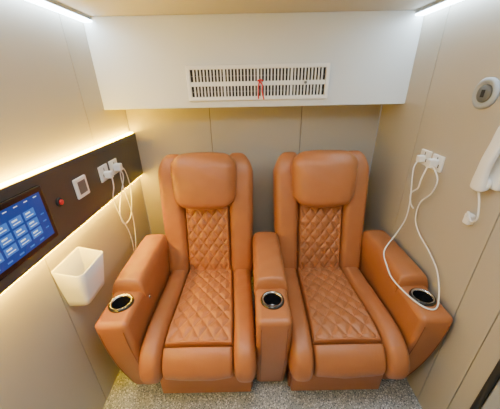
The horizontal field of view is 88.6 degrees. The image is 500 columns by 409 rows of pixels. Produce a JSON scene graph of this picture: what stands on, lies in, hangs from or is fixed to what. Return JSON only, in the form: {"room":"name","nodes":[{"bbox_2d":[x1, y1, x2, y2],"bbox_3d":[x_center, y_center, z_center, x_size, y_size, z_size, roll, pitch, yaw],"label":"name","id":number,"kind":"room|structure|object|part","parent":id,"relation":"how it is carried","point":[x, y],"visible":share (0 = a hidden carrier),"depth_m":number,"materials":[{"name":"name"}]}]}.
{"room":"hyperbaric oxygen chamber","nodes":[
{"label":"hyperbaric oxygen chamber","id":0,"kind":"room"},
{"bbox_2d":[0,0,150,408],"bbox_3d":[-0.918,0.370,0.843,0.080,2.050,2.700,-1,25,0],"label":"wall","id":1,"kind":"structure","parent":0,"point":[53,355],"depth_m":1.15,"materials":[{"name":"paint"}]},
{"bbox_2d":[3,179,136,292],"bbox_3d":[-0.860,0.243,1.004,0.020,0.006,2.260,-1,25,0],"label":"strip light","id":2,"kind":"object","parent":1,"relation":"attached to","point":[136,179],"visible":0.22,"depth_m":1.13,"materials":[{"name":"beige plastic"}]},
{"bbox_2d":[0,133,142,294],"bbox_3d":[-0.856,0.095,0.933,0.053,0.320,2.296,-1,25,0],"label":"panel","id":3,"kind":"object","parent":1,"relation":"attached to","point":[55,182],"depth_m":1.23,"materials":[{"name":"brown wood"}]},
{"bbox_2d":[0,185,58,280],"bbox_3d":[-0.835,0.101,0.905,0.017,0.233,0.350,-1,25,0],"label":"tablet","id":4,"kind":"object","parent":3,"relation":"attached to","point":[27,225],"visible":1,"depth_m":0.93,"materials":[{"name":"blue glass"}]},
{"bbox_3d":[-0.838,-0.010,1.135,0.014,0.042,0.042,-1,25,0],"label":"push button","id":5,"kind":"part","parent":3,"relation":"part of","materials":[{"name":"red plastic"}]},
{"bbox_2d":[0,132,132,187],"bbox_3d":[-0.866,-0.054,0.866,0.020,0.006,2.260,-1,25,0],"label":"strip light","id":6,"kind":"object","parent":3,"relation":"attached to","point":[6,183],"visible":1,"depth_m":1.13,"materials":[{"name":"beige plastic"}]},
{"bbox_2d":[72,175,89,199],"bbox_3d":[-0.841,-0.088,1.278,0.013,0.100,0.095,-1,25,0],"label":"wall thermostat","id":7,"kind":"object","parent":3,"relation":"attached to","point":[80,184],"visible":1,"depth_m":1.27,"materials":[{"name":"white plastic"}]},
{"bbox_2d":[97,163,113,182],"bbox_3d":[-0.824,-0.182,1.480,0.050,0.090,0.090,-1,25,0],"label":"wall socket","id":8,"kind":"object","parent":3,"relation":"attached to","point":[104,174],"visible":1,"depth_m":1.47,"materials":[{"name":"white plastic"}]},
{"bbox_2d":[112,178,134,250],"bbox_3d":[-0.831,0.103,1.672,0.034,0.631,0.140,-9,26,-17],"label":"charging cable","id":9,"kind":"object","parent":8,"relation":"attached to","point":[112,178],"visible":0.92,"depth_m":1.62,"materials":[{"name":"white plastic"}]},
{"bbox_2d":[108,158,122,174],"bbox_3d":[-0.822,-0.233,1.588,0.055,0.090,0.090,-1,25,0],"label":"wall socket","id":10,"kind":"object","parent":3,"relation":"attached to","point":[114,166],"visible":0.91,"depth_m":1.57,"materials":[{"name":"white plastic"}]},
{"bbox_2d":[119,168,135,249],"bbox_3d":[-0.820,0.051,1.749,0.050,0.623,0.220,-1,25,0],"label":"charging cable","id":11,"kind":"object","parent":10,"relation":"attached to","point":[122,188],"visible":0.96,"depth_m":1.72,"materials":[{"name":"white plastic"}]},
{"bbox_2d":[51,247,103,305],"bbox_3d":[-0.811,0.354,1.261,0.131,0.220,0.205,-1,25,0],"label":"waste bin","id":12,"kind":"object","parent":1,"relation":"attached to","point":[79,277],"visible":1,"depth_m":1.23,"materials":[{"name":"white plastic"}]},
{"bbox_2d":[55,0,436,16],"bbox_3d":[0.028,-0.614,0.393,2.050,0.080,2.900,-1,25,0],"label":"ceiling","id":13,"kind":"structure","parent":0,"point":[92,8],"depth_m":1.25,"materials":[{"name":"white paint"}]},
{"bbox_2d":[26,0,91,21],"bbox_3d":[-0.868,-0.508,0.330,0.054,0.026,2.313,-1,25,0],"label":"recessed light","id":14,"kind":"object","parent":13,"relation":"in","point":[53,5],"visible":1,"depth_m":1.18,"materials":[{"name":"white plastic"}]},
{"bbox_2d":[83,10,423,109],"bbox_3d":[0.022,-0.874,1.604,1.850,0.472,0.285,-1,25,0],"label":"bulkhead","id":15,"kind":"object","parent":13,"relation":"attached to","point":[139,62],"visible":0.81,"depth_m":1.45,"materials":[{"name":"paint"}]},
{"bbox_2d":[185,63,330,100],"bbox_3d":[0.047,-0.717,1.505,0.833,0.190,0.027,-1,25,0],"label":"air vent","id":16,"kind":"object","parent":15,"relation":"attached to","point":[289,80],"visible":1,"depth_m":1.50,"materials":[{"name":"white plastic"}]},
{"bbox_2d":[257,79,263,99],"bbox_3d":[0.064,-0.679,1.510,0.044,0.112,0.013,-1,25,0],"label":"ribbon","id":17,"kind":"object","parent":16,"relation":"attached to","point":[259,80],"visible":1,"depth_m":1.50,"materials":[{"name":"red fabric"}]},
{"bbox_2d":[416,0,461,15],"bbox_3d":[0.927,-0.544,0.330,0.054,0.026,2.313,-1,25,0],"label":"recessed light","id":18,"kind":"object","parent":13,"relation":"in","point":[439,4],"visible":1,"depth_m":1.26,"materials":[{"name":"white plastic"}]},
{"bbox_2d":[125,104,381,276],"bbox_3d":[0.035,-0.236,2.102,1.850,2.050,0.080,-1,25,0],"label":"wall","id":19,"kind":"structure","parent":0,"point":[262,134],"depth_m":1.93,"materials":[{"name":"paint"}]},
{"bbox_2d":[103,277,421,408],"bbox_3d":[0.066,1.316,1.293,2.050,0.080,2.900,-1,25,0],"label":"floor","id":20,"kind":"structure","parent":0,"point":[391,393],"depth_m":1.53,"materials":[{"name":"carpet"}]},
{"bbox_2d":[95,152,291,392],"bbox_3d":[-0.269,0.392,1.629,0.945,1.323,1.074,-1,25,0],"label":"recliner chair","id":21,"kind":"object","parent":20,"relation":"on","point":[179,315],"visible":1,"depth_m":1.50,"materials":[{"name":"brown leather"}]},
{"bbox_3d":[-0.648,0.707,1.670,0.163,0.690,0.770,-1,25,0],"label":"arm","id":22,"kind":"part","parent":21,"relation":"part of","materials":[{"name":"leather"}]},
{"bbox_2d":[165,268,233,347],"bbox_3d":[-0.268,0.601,1.620,0.358,0.122,0.657,-1,25,0],"label":"seat cushion","id":23,"kind":"object","parent":21,"relation":"on","point":[201,311],"depth_m":1.47,"materials":[{"name":"leather"}]},
{"bbox_3d":[-0.259,1.031,1.504,0.530,0.210,0.030,-1,25,0],"label":"kick panel","id":24,"kind":"part","parent":21,"relation":"part of","materials":[{"name":"leather"}]},
{"bbox_2d":[186,206,230,270],"bbox_3d":[-0.290,0.216,1.822,0.298,0.551,0.223,-1,25,0],"label":"cushion","id":25,"kind":"object","parent":21,"relation":"on","point":[208,228],"depth_m":1.78,"materials":[{"name":"leather"}]},
{"bbox_3d":[0.118,0.692,1.670,0.173,0.690,0.770,-1,25,0],"label":"arm","id":26,"kind":"part","parent":21,"relation":"part of","materials":[{"name":"leather"}]},
{"bbox_2d":[273,150,452,390],"bbox_3d":[0.565,0.375,1.628,0.786,1.323,1.075,-1,25,0],"label":"recliner chair","id":27,"kind":"object","parent":20,"relation":"on","point":[354,328],"visible":1,"depth_m":1.53,"materials":[{"name":"brown leather"}]},
{"bbox_2d":[297,203,341,268],"bbox_3d":[0.487,0.200,1.822,0.298,0.551,0.223,-1,25,0],"label":"cushion","id":28,"kind":"object","parent":27,"relation":"on","point":[319,225],"depth_m":1.78,"materials":[{"name":"leather"}]},
{"bbox_3d":[0.507,1.015,1.504,0.530,0.210,0.030,-1,25,0],"label":"kick panel","id":29,"kind":"part","parent":27,"relation":"part of","materials":[{"name":"leather"}]},
{"bbox_2d":[296,266,380,344],"bbox_3d":[0.499,0.585,1.620,0.358,0.122,0.657,-1,25,0],"label":"seat cushion","id":30,"kind":"object","parent":27,"relation":"on","point":[336,309],"depth_m":1.47,"materials":[{"name":"leather"}]},
{"bbox_3d":[0.878,0.677,1.670,0.161,0.690,0.770,-1,25,0],"label":"arm","id":31,"kind":"part","parent":27,"relation":"part of","materials":[{"name":"leather"}]},
{"bbox_2d":[383,161,439,309],"bbox_3d":[0.852,0.127,1.306,0.204,0.599,0.492,-1,25,0],"label":"charging cable","id":32,"kind":"object","parent":27,"relation":"on","point":[416,161],"visible":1,"depth_m":1.37,"materials":[{"name":"white plastic"}]},
{"bbox_2d":[363,0,499,408],"bbox_3d":[1.012,0.332,0.843,0.080,2.050,2.700,-1,25,0],"label":"wall","id":33,"kind":"structure","parent":0,"point":[458,47],"depth_m":1.23,"materials":[{"name":"paint"}]},
{"bbox_2d":[416,149,431,164],"bbox_3d":[0.937,-0.256,1.396,0.046,0.080,0.080,-1,25,0],"label":"wall socket","id":34,"kind":"object","parent":33,"relation":"attached to","point":[425,154],"visible":0.89,"depth_m":1.39,"materials":[{"name":"white plastic"}]},
{"bbox_2d":[425,154,444,172],"bbox_3d":[0.933,-0.211,1.306,0.055,0.080,0.080,-1,25,0],"label":"wall socket","id":35,"kind":"object","parent":33,"relation":"attached to","point":[437,161],"visible":0.94,"depth_m":1.29,"materials":[{"name":"white plastic"}]},
{"bbox_2d":[409,166,427,208],"bbox_3d":[0.916,-0.102,1.396,0.029,0.289,0.087,4,25,11],"label":"charging cable","id":36,"kind":"object","parent":35,"relation":"attached to","point":[426,166],"visible":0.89,"depth_m":1.35,"materials":[{"name":"white plastic"}]},
{"bbox_2d":[462,126,499,224],"bbox_3d":[0.923,-0.093,1.004,0.080,0.427,0.102,-1,25,0],"label":"wall telephone","id":37,"kind":"object","parent":33,"relation":"attached to","point":[486,176],"visible":1,"depth_m":0.98,"materials":[{"name":"white plastic"}]},
{"bbox_3d":[0.929,0.009,1.056,0.025,0.146,0.071,-1,25,0],"label":"cord","id":38,"kind":"part","parent":37,"relation":"part of","materials":[{"name":"white plastic"}]},
{"bbox_2d":[470,359,499,408],"bbox_3d":[0.964,0.591,0.442,0.026,1.906,0.981,-1,25,0],"label":"gasket","id":39,"kind":"object","parent":33,"relation":"attached to","point":[494,376],"visible":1,"depth_m":1.03,"materials":[{"name":"black rubber"}]},
{"bbox_2d":[472,77,499,108],"bbox_3d":[0.948,-0.449,1.035,0.017,0.120,0.120,-1,25,0],"label":"wall speaker","id":40,"kind":"object","parent":33,"relation":"attached to","point":[486,92],"visible":1,"depth_m":1.02,"materials":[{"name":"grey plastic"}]}
]}

